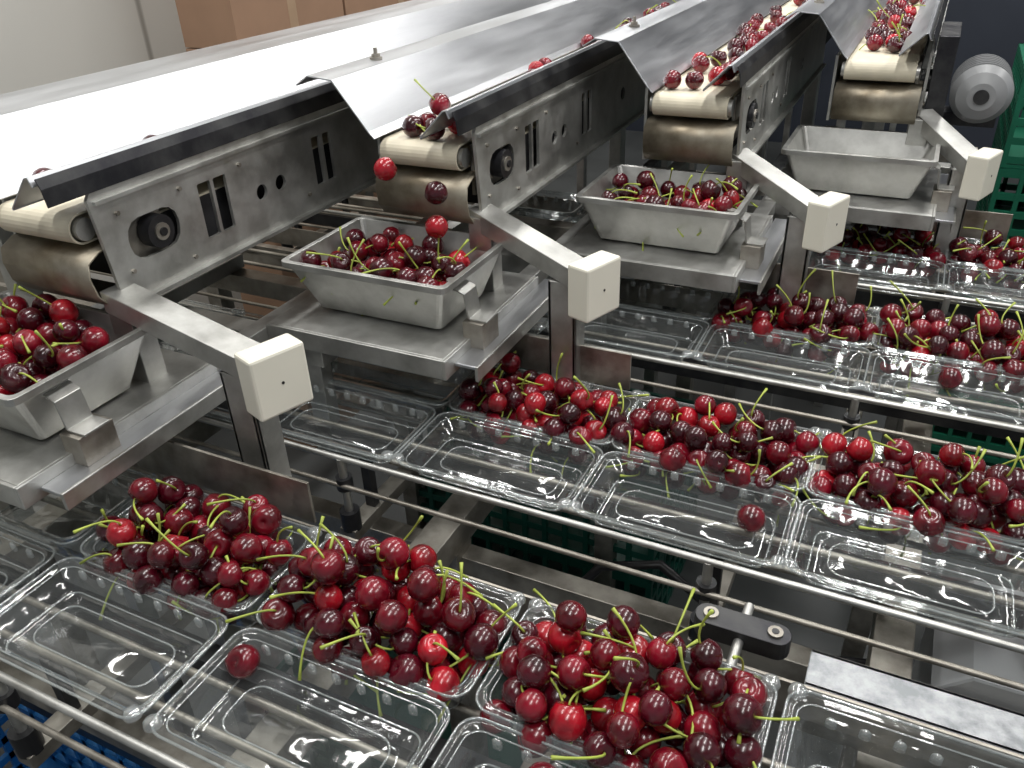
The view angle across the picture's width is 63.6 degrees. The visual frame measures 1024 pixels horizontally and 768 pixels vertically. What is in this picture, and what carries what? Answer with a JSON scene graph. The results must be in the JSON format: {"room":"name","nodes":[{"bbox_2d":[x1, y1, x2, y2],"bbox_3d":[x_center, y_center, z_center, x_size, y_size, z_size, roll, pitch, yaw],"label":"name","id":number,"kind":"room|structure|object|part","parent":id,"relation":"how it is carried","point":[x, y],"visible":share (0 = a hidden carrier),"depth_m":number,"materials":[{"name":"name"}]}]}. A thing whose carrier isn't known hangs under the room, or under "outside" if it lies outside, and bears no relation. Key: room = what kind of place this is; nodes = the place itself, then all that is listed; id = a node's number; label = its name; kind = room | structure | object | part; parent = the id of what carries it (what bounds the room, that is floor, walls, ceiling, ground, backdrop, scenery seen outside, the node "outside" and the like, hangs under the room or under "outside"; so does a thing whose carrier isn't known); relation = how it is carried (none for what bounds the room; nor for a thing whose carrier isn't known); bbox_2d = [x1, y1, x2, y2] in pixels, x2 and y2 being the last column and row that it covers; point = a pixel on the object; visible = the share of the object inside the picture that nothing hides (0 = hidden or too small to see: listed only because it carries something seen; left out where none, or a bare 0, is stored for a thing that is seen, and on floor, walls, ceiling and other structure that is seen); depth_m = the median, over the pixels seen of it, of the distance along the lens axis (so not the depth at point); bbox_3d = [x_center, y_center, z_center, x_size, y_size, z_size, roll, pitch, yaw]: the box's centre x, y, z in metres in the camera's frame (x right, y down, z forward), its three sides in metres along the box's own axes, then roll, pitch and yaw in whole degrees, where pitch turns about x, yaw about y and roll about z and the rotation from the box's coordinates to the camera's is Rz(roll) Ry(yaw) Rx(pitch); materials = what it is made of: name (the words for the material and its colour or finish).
{"room":"processing plant","nodes":[
{"label":"processing plant","id":0,"kind":"room"},
{"bbox_2d":[0,0,471,535],"bbox_3d":[-1.047,-1.294,2.089,0.055,3.150,7.920,12,34,23],"label":"wall","id":1,"kind":"structure","parent":0,"point":[42,42],"depth_m":2.11,"materials":[{"name":"white paint"}]},
{"bbox_2d":[283,372,380,447],"bbox_3d":[-0.613,-0.086,2.724,0.179,0.394,0.440,12,34,23],"label":"plastic container","id":2,"kind":"object","parent":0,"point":[346,397],"visible":0.11,"depth_m":2.72,"materials":[{"name":"clear plastic"}]},
{"bbox_2d":[241,204,351,318],"bbox_3d":[-0.627,-0.425,2.520,0.179,0.394,0.440,12,34,23],"label":"carton","id":3,"kind":"object","parent":2,"relation":"on","point":[251,309],"visible":0.02,"depth_m":2.40,"materials":[{"name":"brown cardboard"}]},
{"bbox_2d":[186,48,200,51],"bbox_3d":[-0.641,-0.765,2.317,0.179,0.394,0.440,12,34,23],"label":"carton","id":4,"kind":"object","parent":3,"relation":"on","point":[187,49],"visible":0.04,"depth_m":2.08,"materials":[{"name":"brown cardboard"}]},
{"bbox_2d":[175,0,343,47],"bbox_3d":[-0.655,-1.105,2.114,0.179,0.394,0.440,12,34,23],"label":"carton","id":5,"kind":"object","parent":4,"relation":"on","point":[204,23],"visible":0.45,"depth_m":2.04,"materials":[{"name":"brown cardboard"}]},
{"bbox_2d":[373,157,447,237],"bbox_3d":[-0.122,-0.231,1.018,0.096,0.094,0.040,12,34,23],"label":"cherries","id":6,"kind":"object","parent":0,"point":[436,193],"visible":1,"depth_m":1.00,"materials":[{"name":"red food"}]},
{"bbox_2d":[0,130,1023,767],"bbox_3d":[1.412,0.601,1.874,5.280,0.055,7.920,12,34,23],"label":"floor","id":7,"kind":"structure","parent":0,"point":[806,750],"depth_m":2.08,"materials":[{"name":"concrete"}]},
{"bbox_2d":[0,704,143,767],"bbox_3d":[-0.797,0.820,1.393,0.596,0.220,0.398,12,34,23],"label":"plastic crate","id":8,"kind":"object","parent":7,"relation":"on","point":[63,757],"visible":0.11,"depth_m":1.62,"materials":[{"name":"blue plastic"}]},
{"bbox_2d":[0,0,586,739],"bbox_3d":[0.222,-0.745,2.897,0.167,1.288,4.565,12,34,23],"label":"conveyor edge cover","id":9,"kind":"object","parent":7,"relation":"on","point":[163,675],"visible":0.12,"depth_m":1.50,"materials":[{"name":"metal"}]},
{"bbox_2d":[0,0,768,554],"bbox_3d":[0.431,-0.745,2.851,0.250,1.320,4.455,12,34,23],"label":"conveyor","id":10,"kind":"object","parent":7,"relation":"on","point":[241,154],"visible":0.66,"depth_m":1.01,"materials":[{"name":"metal"}]},
{"bbox_2d":[31,134,155,175],"bbox_3d":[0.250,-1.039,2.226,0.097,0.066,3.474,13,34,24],"label":"cherry","id":11,"kind":"object","parent":10,"relation":"on","point":[42,169],"visible":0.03,"depth_m":0.91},
{"bbox_3d":[0.462,-1.198,2.581,0.161,0.130,4.408,12,34,23],"label":"frame plate","id":12,"kind":"part","parent":10,"relation":"part of","materials":[{"name":"metal"}]},
{"bbox_2d":[265,579,622,767],"bbox_3d":[-0.126,0.636,1.653,0.596,0.220,0.398,12,34,23],"label":"plastic crate","id":13,"kind":"object","parent":7,"relation":"on","point":[325,752],"visible":0.06,"depth_m":1.70,"materials":[{"name":"plastic"}]},
{"bbox_2d":[0,191,1023,767],"bbox_3d":[0.343,0.388,1.413,2.860,0.859,1.870,12,34,23],"label":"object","id":14,"kind":"structure","parent":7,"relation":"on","point":[450,540],"depth_m":1.05,"materials":[{"name":"metal"}]},
{"bbox_2d":[143,532,525,767],"bbox_3d":[-0.137,0.251,0.707,0.220,0.060,0.248,12,34,23],"label":"container","id":15,"kind":"object","parent":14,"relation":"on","point":[335,532],"visible":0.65,"depth_m":0.69,"materials":[{"name":"clear plastic"}]},
{"bbox_2d":[225,644,259,678],"bbox_3d":[-0.230,0.236,0.704,0.028,0.029,0.029,12,34,23],"label":"cherry","id":16,"kind":"object","parent":15,"relation":"in","point":[243,660],"visible":1,"depth_m":0.70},
{"bbox_2d":[225,515,516,722],"bbox_3d":[-0.112,0.199,0.732,0.253,0.132,0.173,12,34,23],"label":"cherries","id":17,"kind":"object","parent":15,"relation":"in","point":[424,613],"visible":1,"depth_m":0.71,"materials":[{"name":"red food"}]},
{"bbox_2d":[0,440,1023,767],"bbox_3d":[0.043,0.286,0.667,2.970,0.169,0.349,12,34,23],"label":"conveyor","id":18,"kind":"object","parent":14,"relation":"on","point":[359,727],"visible":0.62,"depth_m":0.74,"materials":[{"name":"metal"}]},
{"bbox_2d":[0,469,157,605],"bbox_3d":[-0.543,0.163,0.882,0.220,0.060,0.248,12,34,23],"label":"container","id":19,"kind":"object","parent":18,"relation":"on","point":[64,540],"visible":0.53,"depth_m":0.85,"materials":[{"name":"clear plastic"}]},
{"bbox_2d":[0,479,318,718],"bbox_3d":[-0.340,0.207,0.795,0.220,0.060,0.248,12,34,23],"label":"container","id":20,"kind":"object","parent":18,"relation":"on","point":[202,650],"visible":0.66,"depth_m":0.73,"materials":[{"name":"clear plastic"}]},
{"bbox_2d":[73,476,293,637],"bbox_3d":[-0.318,0.160,0.830,0.253,0.151,0.156,5,32,12],"label":"cherries","id":21,"kind":"object","parent":20,"relation":"in","point":[185,545],"visible":1,"depth_m":0.79,"materials":[{"name":"red food"}]},
{"bbox_3d":[-0.319,0.097,0.894,0.253,0.052,0.003,12,34,23],"label":"deflector plate","id":22,"kind":"part","parent":18,"relation":"part of","materials":[{"name":"metal"}]},
{"bbox_2d":[434,598,780,767],"bbox_3d":[0.064,0.295,0.620,0.220,0.060,0.248,12,34,23],"label":"container","id":23,"kind":"object","parent":18,"relation":"on","point":[532,598],"visible":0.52,"depth_m":0.65,"materials":[{"name":"clear plastic"}]},
{"bbox_2d":[529,761,554,767],"bbox_3d":[0.021,0.289,0.600,0.028,0.028,0.029,12,34,23],"label":"cherry","id":24,"kind":"object","parent":23,"relation":"in","point":[542,764],"visible":1,"depth_m":0.60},
{"bbox_2d":[479,588,799,767],"bbox_3d":[0.098,0.252,0.654,0.267,0.158,0.196,10,33,19],"label":"cherries","id":25,"kind":"object","parent":23,"relation":"in","point":[551,669],"visible":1,"depth_m":0.63,"materials":[{"name":"red food"}]},
{"bbox_2d":[770,682,1023,767],"bbox_3d":[0.267,0.339,0.533,0.220,0.060,0.248,12,34,23],"label":"container","id":26,"kind":"object","parent":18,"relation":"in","point":[792,682],"visible":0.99,"depth_m":0.63,"materials":[{"name":"clear plastic"}]},
{"bbox_2d":[804,649,1023,754],"bbox_3d":[0.845,0.386,0.453,1.320,0.044,0.041,12,34,23],"label":"metal plate","id":27,"kind":"object","parent":18,"relation":"attached to","point":[978,720],"visible":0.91,"depth_m":0.67,"materials":[{"name":"silver metal"}]},
{"bbox_2d":[0,271,1023,690],"bbox_3d":[0.205,0.108,0.953,2.970,0.169,0.349,12,34,23],"label":"conveyor","id":28,"kind":"object","parent":14,"relation":"on","point":[598,366],"visible":0.45,"depth_m":0.93,"materials":[{"name":"metal"}]},
{"bbox_2d":[0,254,339,509],"bbox_3d":[-0.392,-0.005,1.025,0.474,0.305,0.549,12,34,23],"label":"station","id":29,"kind":"object","parent":28,"relation":"on","point":[68,434],"visible":0.7,"depth_m":0.86,"materials":[{"name":"metal"}]},
{"bbox_2d":[0,284,109,394],"bbox_3d":[-0.543,-0.022,0.887,0.234,0.154,0.186,14,35,26],"label":"cherries","id":30,"kind":"object","parent":29,"relation":"in","point":[45,337],"visible":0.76,"depth_m":0.87,"materials":[{"name":"red food"}]},
{"bbox_3d":[-0.338,0.013,0.908,0.220,0.220,0.046,14,34,25],"label":"bracket arm","id":31,"kind":"part","parent":29,"relation":"part of","materials":[{"name":"metal"}]},
{"bbox_2d":[158,300,240,347],"bbox_3d":[-0.571,-0.056,1.251,0.220,0.060,0.248,12,34,23],"label":"container","id":32,"kind":"object","parent":28,"relation":"on","point":[186,300],"visible":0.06,"depth_m":1.30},
{"bbox_2d":[177,311,333,422],"bbox_3d":[-0.378,-0.014,1.167,0.220,0.060,0.248,12,34,23],"label":"container","id":33,"kind":"object","parent":28,"relation":"on","point":[236,311],"visible":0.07,"depth_m":1.05,"materials":[{"name":"clear plastic"}]},
{"bbox_2d":[281,371,473,463],"bbox_3d":[-0.183,0.028,1.083,0.220,0.060,0.248,12,34,23],"label":"container","id":34,"kind":"object","parent":28,"relation":"on","point":[410,436],"visible":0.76,"depth_m":1.01,"materials":[{"name":"clear plastic"}]},
{"bbox_2d":[391,369,641,510],"bbox_3d":[0.014,0.071,0.998,0.220,0.060,0.248,12,34,23],"label":"container","id":35,"kind":"object","parent":28,"relation":"on","point":[559,503],"visible":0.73,"depth_m":0.94,"materials":[{"name":"clear plastic"}]},
{"bbox_2d":[450,351,648,478],"bbox_3d":[0.033,0.031,1.032,0.240,0.159,0.164,17,36,29],"label":"cherries","id":36,"kind":"object","parent":35,"relation":"in","point":[518,396],"visible":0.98,"depth_m":1.00,"materials":[{"name":"red food"}]},
{"bbox_3d":[0.037,-0.039,1.097,0.253,0.052,0.003,12,34,23],"label":"deflector plate","id":37,"kind":"part","parent":28,"relation":"part of","materials":[{"name":"metal"}]},
{"bbox_2d":[568,392,822,567],"bbox_3d":[0.208,0.113,0.914,0.220,0.060,0.248,12,34,23],"label":"container","id":38,"kind":"object","parent":28,"relation":"on","point":[761,561],"visible":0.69,"depth_m":0.85,"materials":[{"name":"clear plastic"}]},
{"bbox_2d":[605,388,827,526],"bbox_3d":[0.240,0.087,0.954,0.247,0.127,0.166,11,33,21],"label":"cherries","id":39,"kind":"object","parent":38,"relation":"in","point":[738,454],"visible":0.98,"depth_m":0.93,"materials":[{"name":"red food"}]},
{"bbox_2d":[737,504,765,531],"bbox_3d":[0.243,0.137,0.839,0.029,0.028,0.028,12,34,23],"label":"cherry","id":40,"kind":"object","parent":38,"relation":"in","point":[751,518],"visible":1,"depth_m":0.83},
{"bbox_2d":[781,429,1022,637],"bbox_3d":[0.402,0.155,0.830,0.220,0.060,0.248,12,34,23],"label":"container","id":41,"kind":"object","parent":28,"relation":"on","point":[1013,630],"visible":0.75,"depth_m":0.78,"materials":[{"name":"clear plastic"}]},
{"bbox_2d":[800,421,1023,565],"bbox_3d":[0.426,0.116,0.864,0.233,0.158,0.179,10,33,20],"label":"cherries","id":42,"kind":"object","parent":41,"relation":"in","point":[989,498],"visible":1,"depth_m":0.84,"materials":[{"name":"red food"}]},
{"bbox_2d":[90,227,1023,461],"bbox_3d":[0.360,-0.062,1.226,2.970,0.169,0.349,12,34,23],"label":"conveyor","id":43,"kind":"object","parent":14,"relation":"on","point":[857,400],"visible":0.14,"depth_m":1.20,"materials":[{"name":"metal"}]},
{"bbox_2d":[266,203,620,390],"bbox_3d":[-0.022,-0.132,1.210,0.441,0.306,0.549,12,34,23],"label":"station","id":44,"kind":"object","parent":43,"relation":"on","point":[451,326],"visible":0.76,"depth_m":1.03,"materials":[{"name":"metal"}]},
{"bbox_2d":[299,226,477,315],"bbox_3d":[-0.152,-0.143,1.065,0.222,0.124,0.203,20,38,33],"label":"cherries","id":45,"kind":"object","parent":44,"relation":"in","point":[400,258],"visible":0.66,"depth_m":1.04,"materials":[{"name":"red food"}]},
{"bbox_3d":[0.024,-0.106,1.080,0.199,0.221,0.058,23,39,36],"label":"bracket arm","id":46,"kind":"part","parent":44,"relation":"part of","materials":[{"name":"metal"}]},
{"bbox_2d":[534,315,548,333],"bbox_3d":[0.000,-0.136,1.345,0.220,0.060,0.248,12,34,23],"label":"container","id":47,"kind":"object","parent":43,"relation":"on","point":[544,324],"visible":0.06,"depth_m":1.24,"materials":[{"name":"clear plastic"}]},
{"bbox_2d":[544,280,713,359],"bbox_3d":[0.197,-0.093,1.260,0.220,0.060,0.248,12,34,23],"label":"container","id":48,"kind":"object","parent":43,"relation":"on","point":[674,317],"visible":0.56,"depth_m":1.26,"materials":[{"name":"clear plastic"}]},
{"bbox_2d":[691,287,880,391],"bbox_3d":[0.393,-0.051,1.175,0.220,0.060,0.248,12,34,23],"label":"container","id":49,"kind":"object","parent":43,"relation":"on","point":[740,287],"visible":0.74,"depth_m":1.14,"materials":[{"name":"clear plastic"}]},
{"bbox_2d":[711,268,887,378],"bbox_3d":[0.431,-0.091,1.199,0.260,0.148,0.160,12,34,23],"label":"cherries","id":50,"kind":"object","parent":49,"relation":"in","point":[822,325],"visible":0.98,"depth_m":1.19,"materials":[{"name":"red food"}]},
{"bbox_3d":[0.400,-0.164,1.281,0.253,0.052,0.003,12,34,23],"label":"deflector plate","id":51,"kind":"part","parent":43,"relation":"part of","materials":[{"name":"metal"}]},
{"bbox_2d":[861,307,1023,420],"bbox_3d":[0.586,-0.009,1.091,0.220,0.060,0.248,12,34,23],"label":"container","id":52,"kind":"object","parent":43,"relation":"on","point":[881,307],"visible":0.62,"depth_m":1.07,"materials":[{"name":"clear plastic"}]},
{"bbox_2d":[876,280,1023,401],"bbox_3d":[0.612,-0.037,1.112,0.237,0.134,0.179,12,34,23],"label":"cherries","id":53,"kind":"object","parent":52,"relation":"in","point":[928,336],"visible":0.95,"depth_m":1.10,"materials":[{"name":"red food"}]},
{"bbox_2d":[938,367,962,388],"bbox_3d":[0.562,-0.007,1.057,0.027,0.029,0.028,12,34,23],"label":"cherry","id":54,"kind":"object","parent":52,"relation":"in","point":[950,377],"visible":1,"depth_m":1.05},
{"bbox_2d":[281,183,1023,333],"bbox_3d":[0.540,-0.223,1.484,3.032,0.169,0.349,12,34,23],"label":"conveyor","id":55,"kind":"object","parent":14,"relation":"on","point":[330,220],"visible":0.09,"depth_m":1.44,"materials":[{"name":"metal"}]},
{"bbox_2d":[509,189,583,221],"bbox_3d":[0.024,-0.332,1.670,0.220,0.060,0.248,12,34,23],"label":"container","id":56,"kind":"object","parent":55,"relation":"on","point":[582,205],"visible":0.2,"depth_m":1.65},
{"bbox_2d":[564,148,849,312],"bbox_3d":[0.347,-0.256,1.391,0.411,0.306,0.549,12,34,23],"label":"station","id":57,"kind":"object","parent":55,"relation":"on","point":[745,243],"visible":0.78,"depth_m":1.19,"materials":[{"name":"metal"}]},
{"bbox_2d":[594,164,757,250],"bbox_3d":[0.244,-0.270,1.249,0.235,0.130,0.176,17,36,29],"label":"cherries","id":58,"kind":"object","parent":57,"relation":"in","point":[705,195],"visible":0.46,"depth_m":1.22,"materials":[{"name":"red food"}]},
{"bbox_3d":[0.387,-0.222,1.249,0.067,0.221,0.190,-20,35,-27],"label":"bracket arm","id":59,"kind":"part","parent":57,"relation":"part of","materials":[{"name":"metal"}]},
{"bbox_2d":[815,224,947,296],"bbox_3d":[0.618,-0.203,1.413,0.220,0.060,0.248,12,34,23],"label":"container","id":60,"kind":"object","parent":55,"relation":"on","point":[851,224],"visible":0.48,"depth_m":1.38,"materials":[{"name":"clear plastic"}]},
{"bbox_2d":[813,223,945,278],"bbox_3d":[0.641,-0.244,1.443,0.229,0.098,0.157,6,32,13],"label":"cherries","id":61,"kind":"object","parent":60,"relation":"in","point":[917,247],"visible":0.81,"depth_m":1.42,"materials":[{"name":"red food"}]},
{"bbox_3d":[0.740,-0.291,1.469,0.253,0.052,0.003,12,34,23],"label":"deflector plate","id":62,"kind":"part","parent":55,"relation":"part of","materials":[{"name":"metal"}]},
{"bbox_2d":[942,237,1023,311],"bbox_3d":[0.811,-0.161,1.329,0.220,0.060,0.248,12,34,23],"label":"container","id":63,"kind":"object","parent":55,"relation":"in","point":[966,237],"visible":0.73,"depth_m":1.32,"materials":[{"name":"clear plastic"}]},
{"bbox_2d":[942,220,1023,301],"bbox_3d":[0.834,-0.189,1.359,0.267,0.132,0.164,7,32,15],"label":"cherries","id":64,"kind":"object","parent":63,"relation":"in","point":[1011,256],"visible":0.97,"depth_m":1.36,"materials":[{"name":"red food"}]},
{"bbox_2d":[904,580,1023,767],"bbox_3d":[0.620,0.367,0.898,0.319,0.187,0.154,12,34,23],"label":"housing","id":65,"kind":"object","parent":14,"relation":"attached to","point":[962,651],"visible":0.38,"depth_m":0.87,"materials":[{"name":"grey metal"}]},
{"bbox_2d":[582,560,866,664],"bbox_3d":[0.269,0.285,1.026,0.424,0.100,0.049,7,32,15],"label":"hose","id":66,"kind":"object","parent":65,"relation":"attached to","point":[661,565],"visible":0.27,"depth_m":1.04,"materials":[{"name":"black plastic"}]},
{"bbox_2d":[421,493,697,603],"bbox_3d":[0.120,0.366,2.087,0.596,0.220,0.398,12,34,23],"label":"plastic crate","id":67,"kind":"object","parent":7,"relation":"on","point":[656,591],"visible":0.12,"depth_m":1.91,"materials":[{"name":"green plastic"}]},
{"bbox_2d":[413,368,695,581],"bbox_3d":[0.112,0.177,1.973,0.596,0.220,0.398,12,34,23],"label":"plastic crate","id":68,"kind":"object","parent":67,"relation":"on","point":[581,541],"visible":0.24,"depth_m":1.88,"materials":[{"name":"plastic"}]},
{"bbox_2d":[296,0,825,392],"bbox_3d":[0.737,-0.782,2.891,0.250,1.320,4.092,12,34,23],"label":"conveyor","id":69,"kind":"object","parent":7,"relation":"on","point":[518,132],"visible":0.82,"depth_m":1.20,"materials":[{"name":"metal"}]},
{"bbox_3d":[0.769,-1.236,2.622,0.161,0.130,4.045,12,34,23],"label":"frame plate","id":70,"kind":"part","parent":69,"relation":"part of","materials":[{"name":"metal"}]},
{"bbox_2d":[582,0,863,420],"bbox_3d":[1.043,-0.818,2.929,0.250,1.320,3.734,12,34,23],"label":"conveyor","id":71,"kind":"object","parent":7,"relation":"on","point":[702,125],"visible":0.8,"depth_m":1.33,"materials":[{"name":"metal"}]},
{"bbox_3d":[1.074,-1.271,2.660,0.161,0.130,3.688,12,34,23],"label":"frame plate","id":72,"kind":"part","parent":71,"relation":"part of","materials":[{"name":"metal"}]},
{"bbox_2d":[784,0,948,406],"bbox_3d":[1.327,-0.854,2.969,0.250,1.320,3.394,12,34,23],"label":"conveyor","id":73,"kind":"object","parent":7,"relation":"on","point":[877,88],"visible":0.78,"depth_m":1.43,"materials":[{"name":"metal"}]},
{"bbox_2d":[764,109,1002,265],"bbox_3d":[0.687,-0.377,1.569,0.369,0.306,0.549,12,34,23],"label":"station","id":74,"kind":"object","parent":73,"relation":"attached to","point":[897,179],"visible":0.9,"depth_m":1.36,"materials":[{"name":"metal"}]},
{"bbox_3d":[0.729,-0.336,1.415,0.072,0.221,0.187,-5,31,-4],"label":"bracket arm","id":75,"kind":"part","parent":74,"relation":"part of","materials":[{"name":"metal"}]},
{"bbox_2d":[924,21,1013,127],"bbox_3d":[0.816,-0.523,1.476,0.131,0.204,0.253,12,34,23],"label":"motor","id":76,"kind":"object","parent":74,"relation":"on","point":[982,86],"visible":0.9,"depth_m":1.40,"materials":[{"name":"metal"}]},
{"bbox_3d":[1.358,-1.307,2.700,0.161,0.130,3.347,12,34,23],"label":"frame plate","id":77,"kind":"part","parent":73,"relation":"part of","materials":[{"name":"metal"}]},
{"bbox_2d":[931,388,1023,470],"bbox_3d":[1.554,0.106,2.420,0.596,0.220,0.398,12,34,23],"label":"plastic crate","id":78,"kind":"object","parent":7,"relation":"on","point":[940,433],"visible":0.06,"depth_m":2.36,"materials":[{"name":"green plastic"}]},
{"bbox_2d":[937,285,1023,415],"bbox_3d":[1.546,-0.083,2.307,0.596,0.220,0.398,12,34,23],"label":"plastic crate","id":79,"kind":"object","parent":78,"relation":"on","point":[940,391],"visible":0.04,"depth_m":2.29,"materials":[{"name":"plastic"}]},
{"bbox_2d":[957,206,1023,330],"bbox_3d":[1.538,-0.273,2.193,0.596,0.220,0.398,12,34,23],"label":"plastic crate","id":80,"kind":"object","parent":79,"relation":"on","point":[969,240],"visible":0.06,"depth_m":2.16,"materials":[{"name":"plastic"}]},
{"bbox_2d":[976,129,1023,247],"bbox_3d":[1.530,-0.462,2.080,0.596,0.220,0.398,12,34,23],"label":"plastic crate","id":81,"kind":"object","parent":80,"relation":"on","point":[1002,201],"visible":0.33,"depth_m":2.04,"materials":[{"name":"green plastic"}]},
{"bbox_2d":[997,43,1023,168],"bbox_3d":[1.522,-0.652,1.966,0.596,0.220,0.398,12,34,23],"label":"plastic crate","id":82,"kind":"object","parent":81,"relation":"on","point":[1010,129],"visible":0.74,"depth_m":1.98,"materials":[{"name":"green plastic"}]},
{"bbox_3d":[-0.387,-0.333,3.121,0.179,0.394,0.578,12,34,23],"label":"carton","id":83,"kind":"object","parent":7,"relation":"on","visible":0},
{"bbox_2d":[373,192,418,221],"bbox_3d":[-0.401,-0.673,2.918,0.179,0.394,0.578,12,34,23],"label":"carton","id":84,"kind":"object","parent":83,"relation":"on","point":[374,193],"visible":0.02,"depth_m":2.75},
{"bbox_3d":[-0.416,-1.012,2.715,0.179,0.394,0.578,12,34,23],"label":"carton","id":85,"kind":"object","parent":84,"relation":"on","visible":0},
{"bbox_2d":[342,0,410,15],"bbox_3d":[-0.430,-1.352,2.512,0.179,0.394,0.578,12,34,23],"label":"carton","id":86,"kind":"object","parent":85,"relation":"on","point":[349,6],"visible":0.32,"depth_m":2.41,"materials":[{"name":"brown cardboard"}]},
{"bbox_2d":[626,0,1023,149],"bbox_3d":[3.059,-2.677,4.113,5.335,3.150,0.055,12,34,23],"label":"wall","id":87,"kind":"structure","parent":0,"point":[995,27],"depth_m":4.74,"materials":[{"name":"grey paint"}]}
]}

